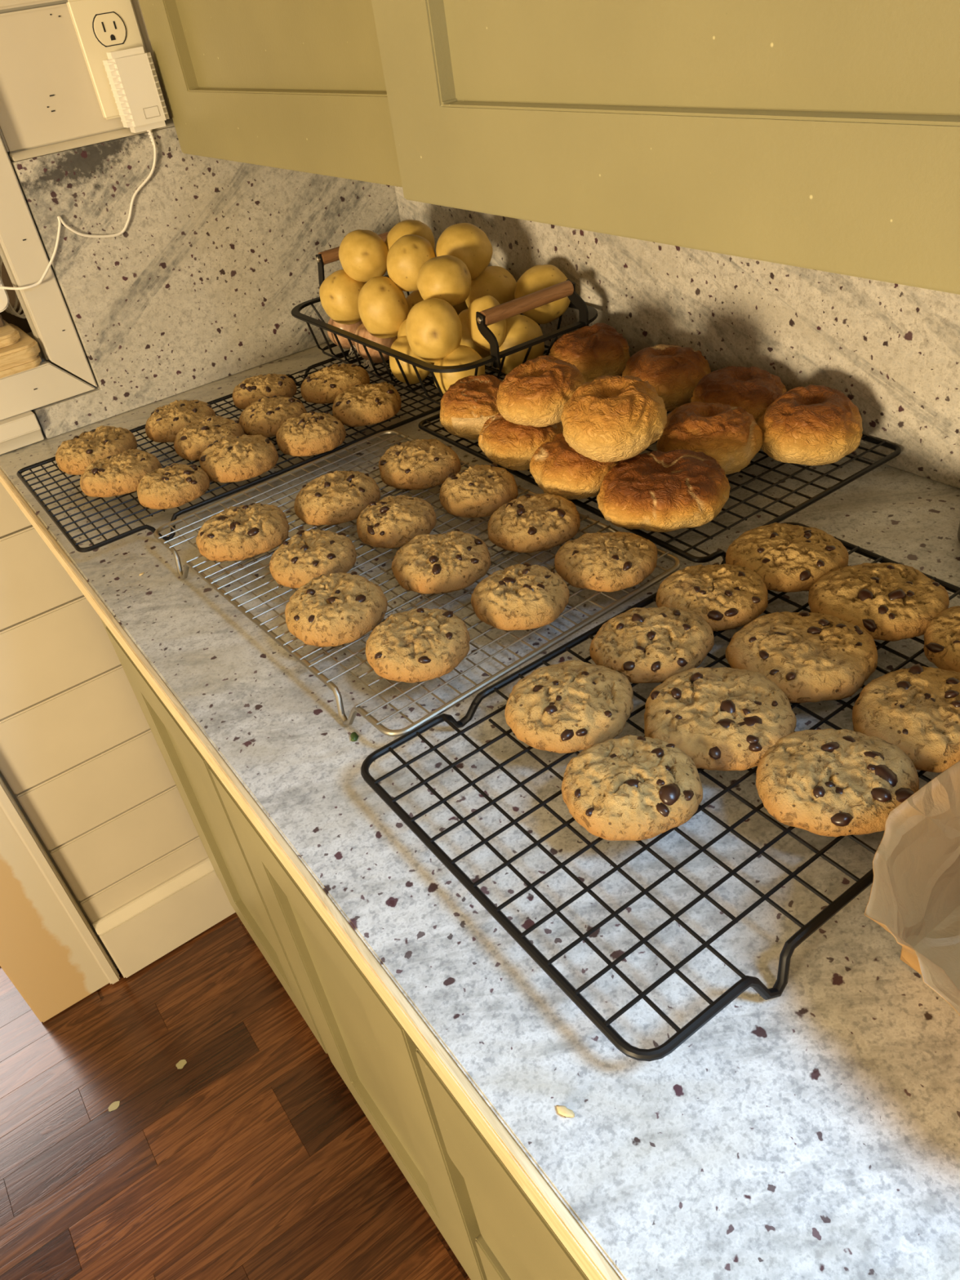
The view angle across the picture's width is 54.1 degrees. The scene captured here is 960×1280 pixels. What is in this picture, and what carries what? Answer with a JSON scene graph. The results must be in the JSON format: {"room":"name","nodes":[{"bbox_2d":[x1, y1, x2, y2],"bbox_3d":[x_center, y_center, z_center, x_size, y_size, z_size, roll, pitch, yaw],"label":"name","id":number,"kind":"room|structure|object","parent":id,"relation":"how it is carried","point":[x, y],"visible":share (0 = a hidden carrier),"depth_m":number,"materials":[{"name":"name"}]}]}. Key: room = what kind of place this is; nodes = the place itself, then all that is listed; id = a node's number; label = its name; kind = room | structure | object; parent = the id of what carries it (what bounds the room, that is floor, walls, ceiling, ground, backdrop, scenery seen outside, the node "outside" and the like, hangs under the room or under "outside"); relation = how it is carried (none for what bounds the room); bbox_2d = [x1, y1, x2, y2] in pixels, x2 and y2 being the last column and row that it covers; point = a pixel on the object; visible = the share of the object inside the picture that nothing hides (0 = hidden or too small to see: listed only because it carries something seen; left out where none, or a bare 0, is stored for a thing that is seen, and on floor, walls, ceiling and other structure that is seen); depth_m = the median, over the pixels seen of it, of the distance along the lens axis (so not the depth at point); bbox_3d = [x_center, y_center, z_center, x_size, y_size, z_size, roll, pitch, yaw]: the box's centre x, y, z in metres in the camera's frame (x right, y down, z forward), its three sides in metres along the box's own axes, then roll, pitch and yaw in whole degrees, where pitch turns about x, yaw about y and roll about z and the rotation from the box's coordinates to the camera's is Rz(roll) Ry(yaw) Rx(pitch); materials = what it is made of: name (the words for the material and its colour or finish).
{"room":"kitchen","nodes":[
{"label":"kitchen","id":0,"kind":"room"},
{"bbox_2d":[0,0,208,968],"bbox_3d":[-1.521,-0.104,0.612,3.300,2.500,0.201,-28,40,-24],"label":"wall","id":1,"kind":"structure","parent":0,"point":[81,758],"depth_m":1.34,"materials":[{"name":"beige paint"}]},
{"bbox_2d":[0,320,41,378],"bbox_3d":[-0.668,-0.323,1.120,0.257,0.039,0.150,-28,40,-24],"label":"wooden block","id":2,"kind":"object","parent":1,"relation":"on","point":[19,352],"visible":0.96,"depth_m":1.12,"materials":[{"name":"brown wood"}]},
{"bbox_2d":[0,255,26,327],"bbox_3d":[-0.614,-0.435,1.138,0.120,0.117,0.066,-28,40,-24],"label":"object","id":3,"kind":"object","parent":2,"relation":"on","point":[4,298],"depth_m":1.15,"materials":[{"name":"white plastic"}]},
{"bbox_2d":[0,410,44,454],"bbox_3d":[-0.638,-0.215,1.112,0.232,0.036,0.030,-28,40,-24],"label":"trim","id":4,"kind":"structure","parent":1,"relation":"attached to","point":[23,429],"depth_m":1.14,"materials":[{"name":"white paint"}]},
{"bbox_2d":[0,360,94,420],"bbox_3d":[-0.615,-0.269,1.109,0.312,0.046,0.016,-28,40,-24],"label":"trim","id":5,"kind":"structure","parent":1,"relation":"attached to","point":[46,384],"depth_m":1.14,"materials":[{"name":"white paint"}]},
{"bbox_2d":[0,135,97,386],"bbox_3d":[-0.537,-0.532,1.017,0.041,0.550,0.016,-28,40,-24],"label":"trim","id":6,"kind":"structure","parent":1,"relation":"attached to","point":[20,242],"depth_m":1.09,"materials":[{"name":"white paint"}]},
{"bbox_2d":[0,775,119,1022],"bbox_3d":[-0.849,-0.262,1.017,0.136,2.100,0.140,-28,40,-24],"label":"trim","id":7,"kind":"structure","parent":1,"relation":"attached to","point":[43,954],"depth_m":1.48,"materials":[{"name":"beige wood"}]},
{"bbox_2d":[8,118,174,161],"bbox_3d":[-0.321,-0.634,1.133,0.482,0.007,0.018,-28,40,-24],"label":"trim","id":8,"kind":"structure","parent":1,"relation":"attached to","point":[69,144],"depth_m":1.06,"materials":[{"name":"white paint"}]},
{"bbox_2d":[66,0,146,119],"bbox_3d":[-0.408,-0.655,1.055,0.070,0.114,0.009,-28,40,-24],"label":"power outlet","id":9,"kind":"object","parent":1,"relation":"attached to","point":[101,27],"visible":0.63,"depth_m":1.04,"materials":[{"name":"beige plastic"}]},
{"bbox_2d":[0,46,169,289],"bbox_3d":[-0.474,-0.527,1.066,0.270,0.209,0.070,-19,37,-12],"label":"power adapter","id":10,"kind":"object","parent":9,"relation":"attached to","point":[132,77],"visible":1,"depth_m":1.06,"materials":[{"name":"white plastic"}]},
{"bbox_2d":[93,12,125,45],"bbox_3d":[-0.409,-0.674,1.039,0.034,0.029,0.002,-28,40,-24],"label":"socket","id":11,"kind":"object","parent":9,"relation":"attached to","point":[109,28],"depth_m":1.04,"materials":[{"name":"white plastic"}]},
{"bbox_2d":[92,857,213,935],"bbox_3d":[-0.544,0.427,1.580,0.212,0.014,0.019,-28,40,-24],"label":"trim","id":12,"kind":"structure","parent":1,"relation":"attached to","point":[182,879],"depth_m":1.58,"materials":[{"name":"white paint"}]},
{"bbox_2d":[98,869,235,977],"bbox_3d":[-0.534,0.482,1.620,0.211,0.122,0.020,-28,40,-24],"label":"baseboard","id":13,"kind":"structure","parent":1,"relation":"attached to","point":[150,934],"depth_m":1.61,"materials":[{"name":"white paint"}]},
{"bbox_2d":[10,126,412,438],"bbox_3d":[-0.335,-0.494,1.204,0.566,0.296,0.019,-28,40,-24],"label":"backsplash slab","id":14,"kind":"structure","parent":1,"relation":"attached to","point":[210,267],"depth_m":1.18,"materials":[{"name":"stone"}]},
{"bbox_2d":[0,912,471,1279],"bbox_3d":[-1.052,1.086,1.067,3.400,0.061,6.100,-28,40,-24],"label":"floor","id":15,"kind":"structure","parent":0,"point":[183,1118],"depth_m":1.36,"materials":[{"name":"brown laminate"}]},
{"bbox_2d":[100,617,487,1279],"bbox_3d":[-0.018,0.191,1.254,0.606,0.880,0.843,-28,40,-24],"label":"base cabinet","id":16,"kind":"object","parent":15,"relation":"on","point":[372,1053],"visible":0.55,"depth_m":1.02,"materials":[{"name":"green paint"}]},
{"bbox_2d":[415,1047,589,1279],"bbox_3d":[0.439,0.521,0.701,0.606,0.880,0.734,-28,40,-24],"label":"base cabinet","id":17,"kind":"object","parent":15,"relation":"on","point":[515,1242],"visible":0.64,"depth_m":0.67,"materials":[{"name":"green paint"}]},
{"bbox_2d":[0,340,959,1279],"bbox_3d":[0.406,0.191,0.382,0.640,0.030,2.600,-28,40,-24],"label":"countertop","id":18,"kind":"structure","parent":17,"relation":"on","point":[810,1131],"depth_m":0.49,"materials":[{"name":"stone"}]},
{"bbox_2d":[16,336,503,552],"bbox_3d":[-0.228,-0.238,1.062,0.524,0.024,0.266,-28,40,-24],"label":"cooling rack","id":19,"kind":"object","parent":18,"relation":"on","point":[70,539],"visible":0.4,"depth_m":0.97,"materials":[{"name":"black metal"}]},
{"bbox_2d":[55,425,137,475],"bbox_3d":[-0.417,-0.209,1.021,0.086,0.028,0.082,-23,38,-18],"label":"cookie","id":20,"kind":"object","parent":19,"relation":"on","point":[73,456],"visible":0.97,"depth_m":1.00,"materials":[{"name":"brown food"}]},
{"bbox_2d":[80,448,162,497],"bbox_3d":[-0.367,-0.173,0.956,0.080,0.028,0.077,-28,38,-24],"label":"cookie","id":21,"kind":"object","parent":19,"relation":"on","point":[114,475],"visible":0.99,"depth_m":0.94,"materials":[{"name":"brown food"}]},
{"bbox_2d":[137,462,209,509],"bbox_3d":[-0.302,-0.154,0.921,0.070,0.026,0.066,-28,40,-24],"label":"cookie","id":22,"kind":"object","parent":19,"relation":"on","point":[175,485],"visible":1,"depth_m":0.91,"materials":[{"name":"brown food"}]},
{"bbox_2d":[145,400,216,442],"bbox_3d":[-0.340,-0.252,1.061,0.080,0.028,0.082,-28,40,-24],"label":"cookie","id":23,"kind":"object","parent":19,"relation":"on","point":[164,423],"visible":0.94,"depth_m":1.04,"materials":[{"name":"brown food"}]},
{"bbox_2d":[173,415,244,460],"bbox_3d":[-0.291,-0.220,1.006,0.074,0.027,0.077,-28,40,-24],"label":"cookie","id":24,"kind":"object","parent":19,"relation":"on","point":[190,442],"visible":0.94,"depth_m":0.99,"materials":[{"name":"brown food"}]},
{"bbox_2d":[199,434,278,482],"bbox_3d":[-0.246,-0.189,0.953,0.078,0.030,0.081,-17,37,-11],"label":"cookie","id":25,"kind":"object","parent":19,"relation":"on","point":[229,459],"visible":1,"depth_m":0.93,"materials":[{"name":"brown food"}]},
{"bbox_2d":[232,373,297,409],"bbox_3d":[-0.254,-0.295,1.101,0.075,0.027,0.073,-28,40,-24],"label":"cookie","id":26,"kind":"object","parent":19,"relation":"on","point":[255,388],"visible":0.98,"depth_m":1.08,"materials":[{"name":"brown food"}]},
{"bbox_2d":[239,395,306,437],"bbox_3d":[-0.229,-0.250,1.033,0.075,0.026,0.079,-28,40,-24],"label":"cookie","id":27,"kind":"object","parent":19,"relation":"on","point":[265,415],"visible":0.93,"depth_m":1.01,"materials":[{"name":"brown food"}]},
{"bbox_2d":[275,410,346,456],"bbox_3d":[-0.177,-0.217,0.978,0.070,0.027,0.075,-28,40,-24],"label":"cookie","id":28,"kind":"object","parent":19,"relation":"on","point":[312,433],"visible":1,"depth_m":0.96,"materials":[{"name":"brown food"}]},
{"bbox_2d":[300,363,369,404],"bbox_3d":[-0.169,-0.301,1.090,0.082,0.027,0.078,-28,40,-24],"label":"cookie","id":29,"kind":"object","parent":19,"relation":"on","point":[322,386],"visible":0.95,"depth_m":1.07,"materials":[{"name":"brown food"}]},
{"bbox_2d":[332,381,401,426],"bbox_3d":[-0.124,-0.261,1.025,0.079,0.027,0.078,-28,40,-24],"label":"cookie","id":30,"kind":"object","parent":19,"relation":"on","point":[362,405],"visible":0.99,"depth_m":1.00,"materials":[{"name":"brown food"}]},
{"bbox_2d":[291,231,597,405],"bbox_3d":[-0.056,-0.393,1.120,0.223,0.109,0.393,-28,40,-24],"label":"wire basket","id":31,"kind":"object","parent":19,"relation":"on","point":[588,314],"visible":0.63,"depth_m":1.01,"materials":[{"name":"black metal"}]},
{"bbox_2d":[319,269,365,324],"bbox_3d":[-0.163,-0.416,1.143,0.060,0.063,0.061,-28,40,-24],"label":"potato","id":32,"kind":"object","parent":31,"relation":"in","point":[339,293],"visible":0.78,"depth_m":1.12,"materials":[{"name":"yellow food"}]},
{"bbox_2d":[338,229,388,281],"bbox_3d":[-0.136,-0.454,1.111,0.060,0.058,0.062,-28,40,-24],"label":"potato","id":33,"kind":"object","parent":32,"relation":"on","point":[362,254],"visible":0.88,"depth_m":1.09,"materials":[{"name":"yellow food"}]},
{"bbox_2d":[327,318,362,355],"bbox_3d":[-0.168,-0.396,1.192,0.050,0.063,0.051,18,44,33],"label":"onion","id":34,"kind":"object","parent":31,"relation":"in","point":[352,328],"visible":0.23,"depth_m":1.18,"materials":[{"name":"pink food"}]},
{"bbox_2d":[354,323,397,370],"bbox_3d":[-0.126,-0.361,1.135,0.052,0.061,0.052,-13,36,-5],"label":"onion","id":35,"kind":"object","parent":31,"relation":"in","point":[361,331],"visible":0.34,"depth_m":1.12,"materials":[{"name":"pink food"}]},
{"bbox_2d":[358,275,408,338],"bbox_3d":[-0.112,-0.383,1.085,0.059,0.068,0.060,-28,40,-24],"label":"potato","id":36,"kind":"object","parent":35,"relation":"on","point":[383,306],"visible":0.94,"depth_m":1.06,"materials":[{"name":"yellow food"}]},
{"bbox_2d":[397,319,406,337],"bbox_3d":[-0.066,-0.346,1.078,0.056,0.054,0.056,-13,36,-6],"label":"potato","id":37,"kind":"object","parent":31,"relation":"in","point":[402,331],"visible":0.08,"depth_m":1.06,"materials":[{"name":"yellow food"}]},
{"bbox_2d":[389,335,433,384],"bbox_3d":[-0.079,-0.319,1.070,0.052,0.054,0.050,-28,40,-24],"label":"potato","id":38,"kind":"object","parent":31,"relation":"in","point":[401,344],"visible":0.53,"depth_m":1.05,"materials":[{"name":"yellow food"}]},
{"bbox_2d":[405,289,423,311],"bbox_3d":[-0.066,-0.393,1.136,0.061,0.061,0.061,-28,40,-24],"label":"potato","id":39,"kind":"object","parent":31,"relation":"in","point":[415,297],"visible":0.1,"depth_m":1.11,"materials":[{"name":"food"}]},
{"bbox_2d":[385,219,435,249],"bbox_3d":[-0.082,-0.467,1.111,0.059,0.055,0.058,-28,40,-24],"label":"potato","id":40,"kind":"object","parent":39,"relation":"on","point":[406,227],"visible":0.41,"depth_m":1.09,"materials":[{"name":"yellow food"}]},
{"bbox_2d":[386,234,435,291],"bbox_3d":[-0.078,-0.429,1.070,0.059,0.060,0.057,-28,40,-24],"label":"potato","id":41,"kind":"object","parent":39,"relation":"on","point":[409,253],"visible":0.74,"depth_m":1.05,"materials":[{"name":"yellow food"}]},
{"bbox_2d":[433,345,484,394],"bbox_3d":[-0.023,-0.288,1.012,0.057,0.057,0.055,-28,40,-24],"label":"potato","id":42,"kind":"object","parent":31,"relation":"in","point":[463,354],"visible":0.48,"depth_m":0.99,"materials":[{"name":"yellow food"}]},
{"bbox_2d":[405,297,462,363],"bbox_3d":[-0.048,-0.327,0.994,0.060,0.068,0.061,-28,40,-24],"label":"potato","id":43,"kind":"object","parent":42,"relation":"on","point":[433,327],"visible":0.92,"depth_m":0.97,"materials":[{"name":"yellow food"}]},
{"bbox_2d":[417,255,471,306],"bbox_3d":[-0.038,-0.384,1.009,0.060,0.052,0.059,-28,40,-24],"label":"potato","id":44,"kind":"object","parent":43,"relation":"on","point":[447,278],"visible":0.83,"depth_m":0.99,"materials":[{"name":"yellow food"}]},
{"bbox_2d":[452,300,468,315],"bbox_3d":[-0.033,-0.435,1.174,0.067,0.066,0.067,-28,40,-24],"label":"potato","id":45,"kind":"object","parent":31,"relation":"in","point":[462,306],"visible":0.02,"depth_m":1.16,"materials":[{"name":"yellow food"}]},
{"bbox_2d":[457,308,490,358],"bbox_3d":[-0.005,-0.353,1.086,0.055,0.057,0.056,-28,40,-24],"label":"potato","id":46,"kind":"object","parent":31,"relation":"in","point":[466,340],"visible":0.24,"depth_m":1.07,"materials":[{"name":"yellow food"}]},
{"bbox_2d":[465,266,516,307],"bbox_3d":[0.014,-0.404,1.099,0.065,0.060,0.067,-28,40,-24],"label":"potato","id":47,"kind":"object","parent":31,"relation":"in","point":[496,282],"visible":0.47,"depth_m":1.07,"materials":[{"name":"yellow food"}]},
{"bbox_2d":[435,222,493,279],"bbox_3d":[-0.018,-0.438,1.063,0.063,0.061,0.062,-28,40,-24],"label":"potato","id":48,"kind":"object","parent":47,"relation":"on","point":[466,242],"visible":0.75,"depth_m":1.04,"materials":[{"name":"yellow food"}]},
{"bbox_2d":[489,314,544,374],"bbox_3d":[0.041,-0.327,1.045,0.063,0.066,0.060,-28,40,-24],"label":"potato","id":49,"kind":"object","parent":31,"relation":"in","point":[520,329],"visible":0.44,"depth_m":1.02,"materials":[{"name":"yellow food"}]},
{"bbox_2d":[466,294,506,351],"bbox_3d":[0.007,-0.340,1.010,0.042,0.058,0.043,-28,40,-24],"label":"potato","id":50,"kind":"object","parent":49,"relation":"on","point":[499,329],"visible":0.67,"depth_m":1.00,"materials":[{"name":"yellow food"}]},
{"bbox_2d":[514,264,570,324],"bbox_3d":[0.070,-0.389,1.062,0.064,0.064,0.064,-28,40,-24],"label":"potato","id":51,"kind":"object","parent":31,"relation":"in","point":[537,277],"visible":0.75,"depth_m":1.04,"materials":[{"name":"yellow food"}]},
{"bbox_2d":[350,732,359,741],"bbox_3d":[-0.085,0.065,0.636,0.006,0.003,0.009,-11,36,-2],"label":"scrap","id":52,"kind":"object","parent":18,"relation":"on","point":[354,735],"visible":1,"depth_m":0.64,"materials":[{"name":"green"}]},
{"bbox_2d":[153,430,679,736],"bbox_3d":[-0.076,-0.071,0.800,0.279,0.024,0.413,-30,41,-26],"label":"cooling rack","id":53,"kind":"object","parent":18,"relation":"on","point":[183,575],"visible":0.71,"depth_m":0.73,"materials":[{"name":"silver metal"}]},
{"bbox_2d":[195,502,289,561],"bbox_3d":[-0.209,-0.099,0.824,0.082,0.027,0.077,-28,40,-24],"label":"cookie","id":54,"kind":"object","parent":53,"relation":"on","point":[242,532],"visible":1,"depth_m":0.81,"materials":[{"name":"brown food"}]},
{"bbox_2d":[269,528,356,588],"bbox_3d":[-0.138,-0.070,0.771,0.072,0.024,0.072,-28,40,-24],"label":"cookie","id":55,"kind":"object","parent":53,"relation":"on","point":[307,555],"visible":0.98,"depth_m":0.76,"materials":[{"name":"brown food"}]},
{"bbox_2d":[284,571,387,646],"bbox_3d":[-0.110,-0.028,0.705,0.075,0.026,0.082,-28,40,-24],"label":"cookie","id":56,"kind":"object","parent":53,"relation":"on","point":[340,608],"visible":1,"depth_m":0.69,"materials":[{"name":"brown food"}]},
{"bbox_2d":[293,470,380,525],"bbox_3d":[-0.131,-0.133,0.854,0.079,0.026,0.079,-28,40,-24],"label":"cookie","id":57,"kind":"object","parent":53,"relation":"on","point":[336,497],"visible":1,"depth_m":0.83,"materials":[{"name":"brown food"}]},
{"bbox_2d":[356,494,436,548],"bbox_3d":[-0.072,-0.105,0.803,0.069,0.025,0.066,-28,40,-24],"label":"cookie","id":58,"kind":"object","parent":53,"relation":"on","point":[390,522],"visible":0.98,"depth_m":0.79,"materials":[{"name":"brown food"}]},
{"bbox_2d":[365,607,470,683],"bbox_3d":[-0.044,-0.001,0.655,0.073,0.024,0.075,-28,40,-24],"label":"cookie","id":59,"kind":"object","parent":53,"relation":"on","point":[420,644],"visible":1,"depth_m":0.64,"materials":[{"name":"brown food"}]},
{"bbox_2d":[378,438,461,489],"bbox_3d":[-0.059,-0.170,0.886,0.074,0.028,0.082,-28,40,-24],"label":"cookie","id":60,"kind":"object","parent":53,"relation":"on","point":[417,464],"visible":0.99,"depth_m":0.87,"materials":[{"name":"brown food"}]},
{"bbox_2d":[391,528,490,594],"bbox_3d":[-0.032,-0.066,0.741,0.078,0.024,0.078,-28,40,-24],"label":"cookie","id":61,"kind":"object","parent":53,"relation":"on","point":[452,561],"visible":1,"depth_m":0.72,"materials":[{"name":"brown food"}]},
{"bbox_2d":[439,462,518,517],"bbox_3d":[-0.002,-0.135,0.827,0.071,0.026,0.071,-28,40,-24],"label":"cookie","id":62,"kind":"object","parent":53,"relation":"on","point":[477,491],"visible":0.98,"depth_m":0.81,"materials":[{"name":"brown food"}]},
{"bbox_2d":[471,562,569,630],"bbox_3d":[0.029,-0.035,0.685,0.070,0.024,0.072,-28,40,-24],"label":"cookie","id":63,"kind":"object","parent":53,"relation":"on","point":[526,596],"visible":1,"depth_m":0.67,"materials":[{"name":"brown food"}]},
{"bbox_2d":[487,493,580,552],"bbox_3d":[0.044,-0.100,0.771,0.081,0.024,0.077,-28,40,-24],"label":"cookie","id":64,"kind":"object","parent":53,"relation":"on","point":[527,523],"visible":1,"depth_m":0.76,"materials":[{"name":"brown food"}]},
{"bbox_2d":[554,531,657,591],"bbox_3d":[0.096,-0.064,0.712,0.075,0.021,0.074,-28,40,-24],"label":"cookie","id":65,"kind":"object","parent":53,"relation":"on","point":[607,562],"visible":1,"depth_m":0.70,"materials":[{"name":"brown food"}]},
{"bbox_2d":[555,1105,574,1117],"bbox_3d":[0.037,0.208,0.414,0.010,0.002,0.004,13,41,28],"label":"crumb","id":66,"kind":"object","parent":18,"relation":"on","point":[563,1110],"visible":1,"depth_m":0.41,"materials":[{"name":"beige food"}]},
{"bbox_2d":[417,411,901,563],"bbox_3d":[0.151,-0.189,0.910,0.251,0.024,0.410,-28,40,-24],"label":"cooling rack","id":67,"kind":"object","parent":18,"relation":"on","point":[779,518],"visible":0.37,"depth_m":0.79,"materials":[{"name":"black metal"}]},
{"bbox_2d":[440,374,502,439],"bbox_3d":[0.000,-0.233,0.939,0.082,0.052,0.083,-28,40,-24],"label":"bread roll","id":68,"kind":"object","parent":67,"relation":"on","point":[468,403],"visible":0.64,"depth_m":0.92,"materials":[{"name":"brown food"}]},
{"bbox_2d":[478,413,563,471],"bbox_3d":[0.041,-0.189,0.874,0.080,0.046,0.084,-28,40,-24],"label":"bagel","id":69,"kind":"object","parent":67,"relation":"on","point":[511,446],"visible":0.63,"depth_m":0.85,"materials":[{"name":"brown food"}]},
{"bbox_2d":[496,355,586,426],"bbox_3d":[0.056,-0.224,0.848,0.080,0.050,0.081,25,48,38],"label":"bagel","id":70,"kind":"object","parent":69,"relation":"on","point":[535,393],"visible":0.93,"depth_m":0.82,"materials":[{"name":"brown food"}]},
{"bbox_2d":[529,433,619,499],"bbox_3d":[0.084,-0.154,0.814,0.081,0.048,0.084,-28,40,-24],"label":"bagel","id":71,"kind":"object","parent":67,"relation":"on","point":[556,467],"visible":0.63,"depth_m":0.79,"materials":[{"name":"brown food"}]},
{"bbox_2d":[560,375,666,462],"bbox_3d":[0.109,-0.183,0.768,0.086,0.056,0.087,-4,36,7],"label":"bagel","id":72,"kind":"object","parent":71,"relation":"on","point":[606,418],"visible":1,"depth_m":0.74,"materials":[{"name":"brown food"}]},
{"bbox_2d":[549,322,630,382],"bbox_3d":[0.115,-0.302,1.002,0.084,0.058,0.085,-28,40,-24],"label":"bread roll","id":73,"kind":"object","parent":67,"relation":"on","point":[596,350],"visible":0.73,"depth_m":0.97,"materials":[{"name":"brown food"}]},
{"bbox_2d":[596,449,730,532],"bbox_3d":[0.147,-0.121,0.756,0.104,0.048,0.095,5,38,18],"label":"bread roll","id":74,"kind":"object","parent":67,"relation":"on","point":[655,491],"visible":0.98,"depth_m":0.73,"materials":[{"name":"brown food"}]},
{"bbox_2d":[622,344,711,411],"bbox_3d":[0.183,-0.261,0.931,0.087,0.056,0.087,-31,41,-27],"label":"bread roll","id":75,"kind":"object","parent":67,"relation":"on","point":[674,371],"visible":0.77,"depth_m":0.90,"materials":[{"name":"brown food"}]},
{"bbox_2d":[656,401,763,475],"bbox_3d":[0.197,-0.177,0.815,0.091,0.055,0.087,-6,36,4],"label":"bread roll","id":76,"kind":"object","parent":67,"relation":"on","point":[730,435],"visible":0.78,"depth_m":0.79,"materials":[{"name":"brown food"}]},
{"bbox_2d":[690,365,786,422],"bbox_3d":[0.242,-0.223,0.871,0.087,0.051,0.092,-28,40,-24],"label":"bread roll","id":77,"kind":"object","parent":67,"relation":"on","point":[753,389],"visible":0.66,"depth_m":0.85,"materials":[{"name":"brown food"}]},
{"bbox_2d":[756,384,862,465],"bbox_3d":[0.284,-0.184,0.806,0.090,0.054,0.086,-28,40,-24],"label":"bread roll","id":78,"kind":"object","parent":67,"relation":"on","point":[811,424],"visible":0.98,"depth_m":0.78,"materials":[{"name":"brown food"}]},
{"bbox_2d":[360,522,959,1061],"bbox_3d":[0.158,0.052,0.579,0.403,0.024,0.268,-28,40,-24],"label":"cooling rack","id":79,"kind":"object","parent":18,"relation":"on","point":[715,1006],"visible":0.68,"depth_m":0.49,"materials":[{"name":"black metal"}]},
{"bbox_2d":[504,660,633,753],"bbox_3d":[0.055,0.036,0.583,0.082,0.022,0.078,-28,40,-24],"label":"cookie","id":80,"kind":"object","parent":79,"relation":"on","point":[569,706],"visible":0.99,"depth_m":0.57,"materials":[{"name":"brown food"}]},
{"bbox_2d":[561,734,702,840],"bbox_3d":[0.084,0.077,0.521,0.076,0.022,0.074,-28,40,-24],"label":"cookie","id":81,"kind":"object","parent":79,"relation":"on","point":[628,787],"visible":1,"depth_m":0.51,"materials":[{"name":"brown food"}]},
{"bbox_2d":[589,606,714,683],"bbox_3d":[0.113,-0.002,0.623,0.080,0.022,0.073,-28,40,-24],"label":"cookie","id":82,"kind":"object","parent":79,"relation":"on","point":[650,645],"visible":0.99,"depth_m":0.61,"materials":[{"name":"brown food"}]},
{"bbox_2d":[655,562,768,631],"bbox_3d":[0.162,-0.035,0.655,0.075,0.024,0.072,-28,40,-24],"label":"cookie","id":83,"kind":"object","parent":79,"relation":"on","point":[726,596],"visible":0.98,"depth_m":0.64,"materials":[{"name":"brown food"}]},
{"bbox_2d":[644,666,796,770],"bbox_3d":[0.141,0.042,0.557,0.091,0.023,0.087,-28,40,-24],"label":"cookie","id":84,"kind":"object","parent":79,"relation":"on","point":[723,718],"visible":0.98,"depth_m":0.54,"materials":[{"name":"brown food"}]},
{"bbox_2d":[725,522,848,592],"bbox_3d":[0.222,-0.064,0.683,0.081,0.022,0.082,-28,40,-24],"label":"cookie","id":85,"kind":"object","parent":79,"relation":"on","point":[788,557],"visible":0.97,"depth_m":0.67,"materials":[{"name":"brown food"}]},
{"bbox_2d":[724,610,877,702],"bbox_3d":[0.204,0.005,0.593,0.086,0.021,0.087,-28,40,-24],"label":"cookie","id":86,"kind":"object","parent":79,"relation":"on","point":[810,656],"visible":0.98,"depth_m":0.58,"materials":[{"name":"brown food"}]},
{"bbox_2d":[755,728,919,837],"bbox_3d":[0.191,0.072,0.505,0.084,0.022,0.080,-28,40,-24],"label":"cookie","id":87,"kind":"object","parent":79,"relation":"on","point":[828,782],"visible":0.98,"depth_m":0.49,"materials":[{"name":"brown food"}]},
{"bbox_2d":[808,562,949,641],"bbox_3d":[0.266,-0.031,0.628,0.086,0.021,0.083,-28,40,-24],"label":"cookie","id":88,"kind":"object","parent":79,"relation":"on","point":[891,602],"visible":0.98,"depth_m":0.61,"materials":[{"name":"brown food"}]},
{"bbox_2d":[852,663,959,773],"bbox_3d":[0.256,0.040,0.533,0.084,0.023,0.079,-28,40,-24],"label":"cookie","id":89,"kind":"object","parent":79,"relation":"on","point":[916,709],"visible":0.98,"depth_m":0.52,"materials":[{"name":"brown food"}]},
{"bbox_2d":[923,605,959,672],"bbox_3d":[0.311,0.000,0.578,0.072,0.020,0.072,-28,40,-24],"label":"cookie","id":90,"kind":"object","parent":79,"relation":"on","point":[941,647],"visible":0.99,"depth_m":0.58,"materials":[{"name":"brown food"}]},
{"bbox_2d":[864,760,959,1015],"bbox_3d":[0.289,0.114,0.421,0.260,0.074,0.160,-28,40,-24],"label":"paper bag","id":91,"kind":"object","parent":18,"relation":"on","point":[914,896],"visible":1,"depth_m":0.44,"materials":[{"name":"beige paper"}]},
{"bbox_2d":[957,522,959,543],"bbox_3d":[0.399,-0.089,0.707,0.071,0.039,0.071,-28,40,-24],"label":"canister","id":92,"kind":"object","parent":18,"relation":"on","point":[958,531],"visible":1,"depth_m":0.72,"materials":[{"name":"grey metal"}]},
{"bbox_3d":[0.859,-0.106,0.080,0.100,2.500,3.500,-28,40,-24],"label":"wall","id":93,"kind":"structure","parent":0,"visible":0},
{"bbox_2d":[138,0,402,186],"bbox_3d":[-0.117,-0.883,0.694,0.299,0.921,0.612,-28,40,-24],"label":"upper cabinet","id":94,"kind":"object","parent":93,"relation":"attached to","point":[294,85],"visible":0.51,"depth_m":0.87,"materials":[{"name":"green paint"}]},
{"bbox_2d":[371,0,959,294],"bbox_3d":[0.253,-0.604,0.232,0.321,0.922,0.842,-28,40,-24],"label":"upper cabinet","id":95,"kind":"object","parent":93,"relation":"attached to","point":[816,135],"visible":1,"depth_m":0.48,"materials":[{"name":"green paint"}]},
{"bbox_2d":[394,186,959,488],"bbox_3d":[0.300,-0.307,0.826,0.019,0.274,1.400,-28,40,-24],"label":"backsplash slab","id":96,"kind":"structure","parent":93,"relation":"attached to","point":[892,349],"depth_m":0.86,"materials":[{"name":"stone"}]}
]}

